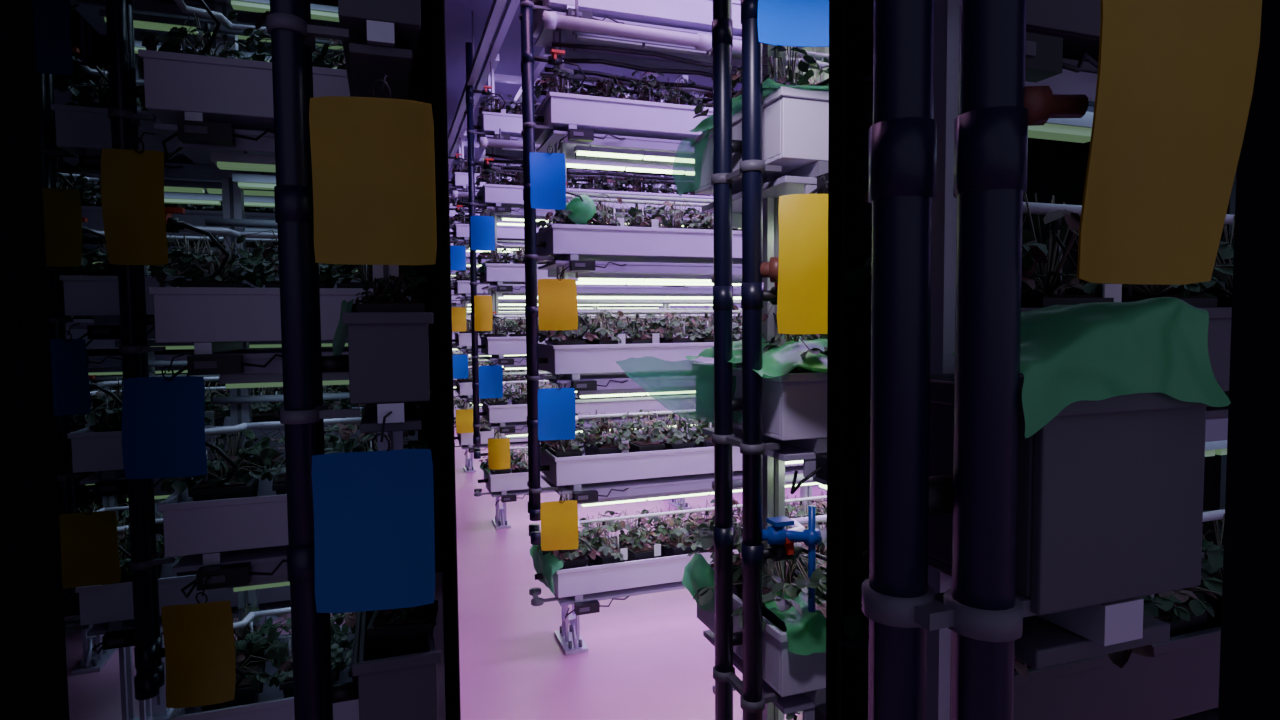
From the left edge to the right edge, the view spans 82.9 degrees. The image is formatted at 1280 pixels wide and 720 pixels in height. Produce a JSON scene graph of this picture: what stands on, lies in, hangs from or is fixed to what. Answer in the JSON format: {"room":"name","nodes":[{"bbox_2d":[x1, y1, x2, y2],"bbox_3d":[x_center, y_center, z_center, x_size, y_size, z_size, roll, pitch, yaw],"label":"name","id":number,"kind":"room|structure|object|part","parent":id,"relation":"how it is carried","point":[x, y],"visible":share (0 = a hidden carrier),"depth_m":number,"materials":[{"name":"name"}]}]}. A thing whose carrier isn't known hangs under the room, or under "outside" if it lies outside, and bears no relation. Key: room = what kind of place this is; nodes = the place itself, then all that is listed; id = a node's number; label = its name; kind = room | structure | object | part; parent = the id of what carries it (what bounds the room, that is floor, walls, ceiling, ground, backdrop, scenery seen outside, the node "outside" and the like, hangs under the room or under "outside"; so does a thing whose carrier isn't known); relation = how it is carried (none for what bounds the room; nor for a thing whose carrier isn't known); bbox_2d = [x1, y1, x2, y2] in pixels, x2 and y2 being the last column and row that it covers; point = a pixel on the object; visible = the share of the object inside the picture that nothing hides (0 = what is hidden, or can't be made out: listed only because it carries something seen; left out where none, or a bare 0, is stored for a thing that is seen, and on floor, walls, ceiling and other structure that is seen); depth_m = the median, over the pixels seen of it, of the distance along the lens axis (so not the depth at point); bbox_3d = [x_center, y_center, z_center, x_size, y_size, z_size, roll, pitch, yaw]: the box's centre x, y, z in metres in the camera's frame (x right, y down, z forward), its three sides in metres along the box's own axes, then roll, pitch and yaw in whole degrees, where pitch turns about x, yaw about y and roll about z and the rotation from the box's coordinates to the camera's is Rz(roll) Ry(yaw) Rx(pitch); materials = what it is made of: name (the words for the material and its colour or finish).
{"room":"indoor vertical farm","nodes":[
{"label":"indoor vertical farm","id":0,"kind":"room"},
{"bbox_2d":[64,403,826,719],"bbox_3d":[-1.593,1.075,5.064,7.300,0.100,14.500,-2,3,-19],"label":"floor","id":1,"kind":"structure","parent":0,"point":[648,656],"depth_m":2.85,"materials":[{"name":"white concrete"}]},
{"bbox_2d":[36,0,423,719],"bbox_3d":[-1.191,-0.207,2.247,0.974,2.750,0.460,-2,3,-19],"label":"rack","id":2,"kind":"object","parent":1,"relation":"on","point":[82,130],"visible":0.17,"depth_m":2.00,"materials":[{"name":"plastic"}]},
{"bbox_2d":[33,0,72,74],"bbox_3d":[-1.508,-0.851,1.856,0.100,0.242,0.062,-2,3,-19],"label":"trap","id":3,"kind":"object","parent":2,"relation":"attached to","point":[52,34],"visible":0.77,"depth_m":1.84,"materials":[{"name":"blue plastic"}]},
{"bbox_2d":[42,176,81,266],"bbox_3d":[-1.504,-0.362,1.882,0.100,0.242,0.062,-2,3,-19],"label":"trap","id":4,"kind":"object","parent":2,"relation":"attached to","point":[62,210],"visible":0.84,"depth_m":1.87,"materials":[{"name":"yellow plastic"}]},
{"bbox_2d":[50,323,90,415],"bbox_3d":[-1.501,0.024,1.902,0.100,0.242,0.062,-2,3,-19],"label":"trap","id":5,"kind":"object","parent":2,"relation":"attached to","point":[70,377],"visible":0.87,"depth_m":1.90,"materials":[{"name":"blue plastic"}]},
{"bbox_2d":[59,495,120,588],"bbox_3d":[-1.473,0.481,1.934,0.150,0.242,0.062,-2,3,-19],"label":"trap","id":6,"kind":"object","parent":2,"relation":"attached to","point":[88,540],"visible":0.88,"depth_m":1.92,"materials":[{"name":"yellow plastic"}]},
{"bbox_3d":[-1.185,-0.184,2.270,0.880,2.700,0.422,-2,3,-19],"label":"frame","id":7,"kind":"part","parent":2,"relation":"part of","materials":[{"name":"metal"}]},
{"bbox_2d":[53,14,435,674],"bbox_3d":[-1.592,-0.239,2.912,1.439,2.750,0.478,-2,3,-19],"label":"rack","id":8,"kind":"object","parent":1,"relation":"on","point":[101,362],"visible":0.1,"depth_m":2.70,"materials":[{"name":"plastic"}]},
{"bbox_3d":[-1.587,-0.215,2.944,1.270,2.700,0.422,-2,3,-19],"label":"frame","id":9,"kind":"part","parent":8,"relation":"part of","materials":[{"name":"metal"}]},
{"bbox_2d":[105,0,436,719],"bbox_3d":[-0.784,-0.130,1.650,0.578,2.650,0.462,-2,3,-19],"label":"rack","id":10,"kind":"object","parent":1,"relation":"on","point":[229,523],"visible":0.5,"depth_m":1.46,"materials":[{"name":"plastic"}]},
{"bbox_2d":[101,132,167,264],"bbox_3d":[-0.929,-0.301,1.345,0.100,0.252,0.062,-1,3,-14],"label":"trap","id":11,"kind":"object","parent":10,"relation":"attached to","point":[132,181],"visible":1,"depth_m":1.33,"materials":[{"name":"yellow plastic"}]},
{"bbox_2d":[122,354,206,478],"bbox_3d":[-0.895,0.105,1.377,0.137,0.232,0.062,-1,3,-14],"label":"trap","id":12,"kind":"object","parent":10,"relation":"attached to","point":[163,418],"visible":1,"depth_m":1.36,"materials":[{"name":"blue plastic"}]},
{"bbox_2d":[161,574,235,707],"bbox_3d":[-0.848,0.539,1.404,0.120,0.242,0.062,-1,3,-14],"label":"trap","id":13,"kind":"object","parent":10,"relation":"attached to","point":[199,643],"visible":1,"depth_m":1.39,"materials":[{"name":"yellow plastic"}]},
{"bbox_3d":[-0.785,-0.106,1.672,0.467,2.600,0.422,-2,3,-19],"label":"frame","id":14,"kind":"part","parent":10,"relation":"part of","materials":[{"name":"metal"}]},
{"bbox_2d":[266,0,441,719],"bbox_3d":[-0.396,-0.101,1.038,0.178,2.650,0.427,-2,3,-19],"label":"rack","id":15,"kind":"object","parent":1,"relation":"on","point":[395,656],"visible":0.68,"depth_m":0.85,"materials":[{"name":"plastic"}]},
{"bbox_2d":[329,298,358,354],"bbox_3d":[-0.411,-0.042,1.003,0.035,0.092,0.241,-2,3,-24],"label":"plastic sheet","id":16,"kind":"object","parent":15,"relation":"attached to","point":[340,332],"visible":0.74,"depth_m":1.00,"materials":[{"name":"green plastic"}]},
{"bbox_2d":[309,74,436,264],"bbox_3d":[-0.299,-0.217,0.821,0.130,0.222,0.064,-1,3,-14],"label":"trap","id":17,"kind":"object","parent":15,"relation":"attached to","point":[373,159],"visible":1,"depth_m":0.80,"materials":[{"name":"yellow plastic"}]},
{"bbox_2d":[312,411,434,612],"bbox_3d":[-0.307,0.171,0.842,0.130,0.222,0.062,-1,3,-14],"label":"trap","id":18,"kind":"object","parent":15,"relation":"attached to","point":[374,537],"visible":1,"depth_m":0.82,"materials":[{"name":"blue plastic"}]},
{"bbox_3d":[-0.367,-0.077,1.052,0.100,2.600,0.422,-2,3,-19],"label":"frame","id":19,"kind":"part","parent":15,"relation":"part of","materials":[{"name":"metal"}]},
{"bbox_2d":[450,229,524,399],"bbox_3d":[-1.582,-0.707,10.113,2.779,2.930,0.475,-2,3,-19],"label":"rack","id":20,"kind":"object","parent":1,"relation":"on","point":[453,272],"visible":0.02,"depth_m":9.69,"materials":[{"name":"plastic"}]},
{"bbox_2d":[449,180,659,439],"bbox_3d":[-0.977,-0.622,8.399,2.779,2.930,0.475,-2,3,-19],"label":"rack","id":21,"kind":"object","parent":1,"relation":"on","point":[458,404],"visible":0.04,"depth_m":8.00,"materials":[{"name":"plastic"}]},
{"bbox_2d":[448,131,736,472],"bbox_3d":[-0.372,-0.537,6.685,2.779,2.930,0.475,-2,3,-19],"label":"rack","id":22,"kind":"object","parent":1,"relation":"on","point":[459,180],"visible":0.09,"depth_m":6.22,"materials":[{"name":"plastic"}]},
{"bbox_2d":[450,243,465,269],"bbox_3d":[-1.516,-0.863,6.002,0.140,0.242,0.066,-2,3,-19],"label":"trap","id":23,"kind":"object","parent":22,"relation":"attached to","point":[457,253],"visible":0.93,"depth_m":5.99,"materials":[{"name":"blue plastic"}]},
{"bbox_2d":[452,302,465,331],"bbox_3d":[-1.512,-0.359,6.021,0.129,0.244,0.058,-3,4,-38],"label":"trap","id":24,"kind":"object","parent":22,"relation":"attached to","point":[458,313],"visible":0.93,"depth_m":6.01,"materials":[{"name":"yellow plastic"}]},
{"bbox_2d":[453,350,467,378],"bbox_3d":[-1.512,0.036,6.058,0.140,0.238,0.069,-2,3,-19],"label":"trap","id":25,"kind":"object","parent":22,"relation":"attached to","point":[460,362],"visible":0.91,"depth_m":6.04,"materials":[{"name":"blue plastic"}]},
{"bbox_2d":[452,184,476,197],"bbox_3d":[-0.352,-1.426,6.409,2.540,0.126,0.056,-2,3,-19],"label":"pvc pipe","id":26,"kind":"object","parent":22,"relation":"attached to","point":[455,194],"visible":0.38,"depth_m":6.00,"materials":[{"name":"white plastic"}]},
{"bbox_2d":[456,404,473,433],"bbox_3d":[-1.469,0.491,6.079,0.150,0.244,0.059,-2,3,-29],"label":"trap","id":27,"kind":"object","parent":22,"relation":"attached to","point":[464,417],"visible":0.92,"depth_m":6.07,"materials":[{"name":"yellow plastic"}]},
{"bbox_2d":[455,202,482,220],"bbox_3d":[-0.436,-1.297,6.566,2.401,0.139,0.277,-2,3,-19],"label":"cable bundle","id":28,"kind":"object","parent":22,"relation":"attached to","point":[458,203],"visible":0.06,"depth_m":6.16,"materials":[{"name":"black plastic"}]},
{"bbox_2d":[464,42,826,528],"bbox_3d":[0.234,-0.453,4.970,2.779,2.930,0.475,-2,3,-19],"label":"rack","id":29,"kind":"object","parent":1,"relation":"on","point":[501,201],"visible":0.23,"depth_m":4.51,"materials":[{"name":"metal"}]},
{"bbox_2d":[470,211,494,250],"bbox_3d":[-0.931,-0.768,4.290,0.140,0.242,0.068,-1,2,-14],"label":"trap","id":30,"kind":"object","parent":29,"relation":"attached to","point":[482,227],"visible":1,"depth_m":4.27,"materials":[{"name":"blue plastic"}]},
{"bbox_2d":[478,258,487,272],"bbox_3d":[-0.975,-0.580,4.524,0.052,0.089,0.389,-2,3,-19],"label":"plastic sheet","id":31,"kind":"object","parent":29,"relation":"attached to","point":[483,269],"visible":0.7,"depth_m":4.46,"materials":[{"name":"green plastic"}]},
{"bbox_2d":[474,289,492,330],"bbox_3d":[-0.928,-0.297,4.295,0.071,0.250,0.098,1,3,26],"label":"trap","id":32,"kind":"object","parent":29,"relation":"attached to","point":[483,306],"visible":1,"depth_m":4.28,"materials":[{"name":"yellow plastic"}]},
{"bbox_2d":[480,461,491,476],"bbox_3d":[-0.979,0.691,4.606,0.034,0.048,0.347,-2,3,-21],"label":"plastic sheet","id":33,"kind":"object","parent":29,"relation":"attached to","point":[487,469],"visible":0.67,"depth_m":4.55,"materials":[{"name":"green plastic"}]},
{"bbox_2d":[479,359,502,398],"bbox_3d":[-0.894,0.109,4.339,0.142,0.244,0.059,-2,3,-19],"label":"trap","id":34,"kind":"object","parent":29,"relation":"attached to","point":[490,376],"visible":1,"depth_m":4.33,"materials":[{"name":"blue plastic"}]},
{"bbox_2d":[488,433,509,468],"bbox_3d":[-0.852,0.543,4.375,0.132,0.233,0.065,-2,3,-19],"label":"trap","id":35,"kind":"object","parent":29,"relation":"attached to","point":[498,449],"visible":1,"depth_m":4.36,"materials":[{"name":"yellow plastic"}]},
{"bbox_2d":[479,128,539,149],"bbox_3d":[0.253,-1.342,4.694,2.540,0.126,0.056,-2,3,-19],"label":"pvc pipe","id":36,"kind":"object","parent":29,"relation":"attached to","point":[483,141],"visible":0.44,"depth_m":4.30,"materials":[{"name":"white plastic"}]},
{"bbox_2d":[481,153,689,192],"bbox_3d":[0.169,-1.213,4.852,2.402,0.139,0.275,-2,3,-19],"label":"cable bundle","id":37,"kind":"object","parent":29,"relation":"attached to","point":[517,160],"visible":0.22,"depth_m":4.66,"materials":[{"name":"black plastic"}]},
{"bbox_2d":[519,0,826,654],"bbox_3d":[0.815,-0.367,3.243,2.704,2.930,0.422,-2,3,-19],"label":"rack","id":38,"kind":"object","parent":1,"relation":"on","point":[593,128],"depth_m":2.80,"materials":[{"name":"metal"}]},
{"bbox_2d":[531,544,561,594],"bbox_3d":[-0.374,0.808,2.863,0.060,0.119,0.389,-2,3,-19],"label":"plastic sheet","id":39,"kind":"object","parent":38,"relation":"attached to","point":[547,564],"visible":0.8,"depth_m":2.80,"materials":[{"name":"green plastic"}]},
{"bbox_2d":[530,144,565,209],"bbox_3d":[-0.332,-0.654,2.585,0.125,0.238,0.067,-1,3,-14],"label":"trap","id":40,"kind":"object","parent":38,"relation":"attached to","point":[547,170],"visible":1,"depth_m":2.56,"materials":[{"name":"blue plastic"}]},
{"bbox_2d":[538,376,575,440],"bbox_3d":[-0.305,0.174,2.628,0.135,0.232,0.062,-1,4,-14],"label":"trap","id":41,"kind":"object","parent":38,"relation":"attached to","point":[556,406],"visible":1,"depth_m":2.61,"materials":[{"name":"blue plastic"}]},
{"bbox_2d":[538,269,577,330],"bbox_3d":[-0.299,-0.219,2.615,0.140,0.224,0.066,-1,3,-12],"label":"trap","id":42,"kind":"object","parent":38,"relation":"attached to","point":[557,298],"visible":1,"depth_m":2.59,"materials":[{"name":"yellow plastic"}]},
{"bbox_2d":[540,487,577,550],"bbox_3d":[-0.295,0.579,2.641,0.135,0.222,0.062,-1,4,-11],"label":"trap","id":43,"kind":"object","parent":38,"relation":"attached to","point":[559,519],"visible":1,"depth_m":2.62,"materials":[{"name":"yellow plastic"}]},
{"bbox_3d":[-0.223,-0.558,2.713,0.108,0.119,0.107,-3,4,-35],"label":"green plastic cap","id":44,"kind":"part","parent":38,"relation":"part of","materials":[{"name":"green plastic"}]},
{"bbox_2d":[541,41,741,101],"bbox_3d":[0.775,-1.128,3.137,2.402,0.141,0.270,-2,3,-19],"label":"cable bundle","id":45,"kind":"object","parent":38,"relation":"attached to","point":[554,44],"visible":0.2,"depth_m":2.80,"materials":[{"name":"black plastic"}]},
{"bbox_2d":[542,0,741,50],"bbox_3d":[0.858,-1.257,2.980,2.540,0.126,0.056,-2,3,-19],"label":"pvc pipe","id":46,"kind":"object","parent":38,"relation":"attached to","point":[550,20],"visible":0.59,"depth_m":2.65,"materials":[{"name":"white plastic"}]},
{"bbox_2d":[687,0,828,719],"bbox_3d":[1.095,-0.285,1.632,2.177,2.930,0.485,-2,3,-19],"label":"rack","id":47,"kind":"object","parent":1,"relation":"on","point":[776,146],"visible":0.09,"depth_m":1.19,"materials":[{"name":"metal"}]},
{"bbox_2d":[616,356,740,421],"bbox_3d":[0.083,0.054,1.431,0.055,0.128,0.387,-3,4,-36],"label":"plastic sheet","id":48,"kind":"object","parent":47,"relation":"attached to","point":[685,386],"visible":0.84,"depth_m":1.43,"materials":[{"name":"plastic"}]},
{"bbox_2d":[672,126,708,193],"bbox_3d":[0.097,-0.387,1.422,0.018,0.109,0.152,-2,3,-19],"label":"plastic sheet","id":49,"kind":"object","parent":47,"relation":"attached to","point":[687,172],"visible":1,"depth_m":1.42,"materials":[{"name":"green plastic"}]},
{"bbox_2d":[682,550,714,613],"bbox_3d":[0.127,0.439,1.422,0.025,0.099,0.207,-1,3,-16],"label":"plastic sheet","id":50,"kind":"object","parent":47,"relation":"attached to","point":[698,574],"visible":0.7,"depth_m":1.43,"materials":[{"name":"green plastic"}]},
{"bbox_2d":[685,336,826,375],"bbox_3d":[0.395,-0.015,1.347,0.566,0.066,0.323,-2,3,-19],"label":"plastic sheet","id":51,"kind":"object","parent":47,"relation":"in","point":[787,354],"visible":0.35,"depth_m":1.20,"materials":[{"name":"green plastic"}]},
{"bbox_2d":[690,83,828,130],"bbox_3d":[0.399,-0.451,1.325,0.553,0.044,0.319,-2,3,-19],"label":"plastic sheet","id":52,"kind":"object","parent":47,"relation":"on","point":[737,101],"visible":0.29,"depth_m":1.24,"materials":[{"name":"green plastic"}]},
{"bbox_2d":[760,257,778,282],"bbox_3d":[0.209,-0.181,1.134,0.073,0.130,0.040,1,3,19],"label":"pipe fitting","id":53,"kind":"object","parent":47,"relation":"attached to","point":[769,269],"visible":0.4,"depth_m":1.12,"materials":[{"name":"orange plastic"}]},
{"bbox_3d":[1.100,-0.262,1.661,2.010,2.880,0.422,-2,3,-19],"label":"frame","id":54,"kind":"part","parent":47,"relation":"part of","materials":[{"name":"metal"}]},
{"bbox_2d":[762,505,821,611],"bbox_3d":[0.235,0.317,1.172,0.113,0.170,0.043,0,3,11],"label":"valve","id":55,"kind":"object","parent":47,"relation":"attached to","point":[811,537],"visible":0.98,"depth_m":1.16,"materials":[{"name":"blue plastic"}]},
{"bbox_2d":[757,0,828,46],"bbox_3d":[0.226,-0.566,1.045,0.130,0.239,0.067,-1,3,-5],"label":"trap","id":56,"kind":"object","parent":47,"relation":"attached to","point":[796,23],"visible":0.76,"depth_m":1.02,"materials":[{"name":"blue plastic"}]},
{"bbox_2d":[762,590,825,655],"bbox_3d":[0.456,0.426,1.296,0.522,0.075,0.146,-2,3,-19],"label":"plastic sheet","id":57,"kind":"object","parent":47,"relation":"attached to","point":[808,630],"visible":0.28,"depth_m":1.17,"materials":[{"name":"green plastic"}]},
{"bbox_2d":[777,175,827,334],"bbox_3d":[0.265,-0.157,1.051,0.118,0.238,0.080,-3,4,-40],"label":"trap","id":58,"kind":"object","parent":47,"relation":"attached to","point":[802,298],"visible":0.54,"depth_m":1.04,"materials":[{"name":"yellow plastic"}]},
{"bbox_2d":[841,0,1236,719],"bbox_3d":[0.689,0.018,0.967,0.935,2.400,0.301,-2,3,-19],"label":"rack","id":59,"kind":"object","parent":1,"relation":"on","point":[1177,678],"visible":0.26,"depth_m":0.89,"materials":[{"name":"metal"}]},
{"bbox_2d":[862,0,1224,719],"bbox_3d":[0.209,0.023,0.478,0.212,2.450,0.201,-2,3,-19],"label":"rack","id":60,"kind":"object","parent":1,"relation":"on","point":[993,542],"visible":0.86,"depth_m":0.39,"materials":[{"name":"metal"}]},
{"bbox_3d":[0.242,0.047,0.496,0.127,2.400,0.192,-2,3,-19],"label":"frame","id":61,"kind":"part","parent":60,"relation":"part of","materials":[{"name":"metal"}]},
{"bbox_2d":[1024,85,1088,125],"bbox_3d":[0.206,-0.157,0.374,0.048,0.180,0.020,0,3,5],"label":"pipe fitting","id":62,"kind":"object","parent":60,"relation":"attached to","point":[1041,104],"visible":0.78,"depth_m":0.37,"materials":[{"name":"red plastic"}]},
{"bbox_2d":[940,301,1229,430],"bbox_3d":[0.254,-0.001,0.424,0.154,0.068,0.088,-2,3,-19],"label":"plastic sheet","id":63,"kind":"object","parent":60,"relation":"attached to","point":[1076,356],"visible":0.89,"depth_m":0.40,"materials":[{"name":"green plastic"}]},
{"bbox_2d":[1077,0,1261,284],"bbox_3d":[0.263,-0.162,0.388,0.110,0.242,0.062,-2,3,-19],"label":"trap","id":64,"kind":"object","parent":60,"relation":"attached to","point":[1175,85],"visible":1,"depth_m":0.38,"materials":[{"name":"yellow plastic"}]},
{"bbox_2d":[451,270,592,379],"bbox_3d":[-4.001,-0.832,11.764,7.300,3.050,0.100,-2,3,-19],"label":"wall","id":65,"kind":"structure","parent":0,"point":[451,270],"depth_m":12.28,"materials":[{"name":"white paint"}]},
{"bbox_2d":[447,0,658,204],"bbox_3d":[-1.226,-1.924,6.532,1.120,0.370,8.700,-2,3,-19],"label":"rail","id":66,"kind":"object","parent":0,"point":[497,7],"depth_m":4.10,"materials":[{"name":"white metal"}]},
{"bbox_2d":[445,0,741,202],"bbox_3d":[-1.887,-2.107,5.653,7.300,0.100,12.900,-2,3,-19],"label":"ceiling","id":67,"kind":"structure","parent":0,"point":[458,14],"depth_m":4.99,"materials":[{"name":"metal"}]},
{"bbox_2d":[429,0,460,719],"bbox_3d":[-1.062,-0.442,3.924,0.019,3.040,6.278,-1,3,-15],"label":"curtain","id":68,"kind":"object","parent":67,"relation":"hanging from","point":[436,7],"visible":1,"depth_m":0.91,"materials":[{"name":"fabric"}]},
{"bbox_2d":[786,46,828,82],"bbox_3d":[0.629,-0.994,1.754,0.720,0.860,0.018,-2,3,-19],"label":"corrugated panel","id":69,"kind":"object","parent":67,"relation":"hanging from","point":[825,50],"visible":0.02,"depth_m":1.69,"materials":[{"name":"white plastic"}]},
{"bbox_2d":[826,0,1229,719],"bbox_3d":[0.653,-0.308,1.092,1.402,3.040,0.288,-3,4,-34],"label":"curtain","id":70,"kind":"object","parent":67,"relation":"hanging from","point":[1057,168],"visible":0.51,"depth_m":1.01,"materials":[{"name":"fabric"}]},
{"bbox_2d":[656,286,741,330],"bbox_3d":[1.411,-0.621,6.838,0.030,3.050,13.000,-2,3,-19],"label":"wall","id":71,"kind":"structure","parent":0,"point":[737,305],"depth_m":8.88,"materials":[{"name":"white paint"}]}
]}

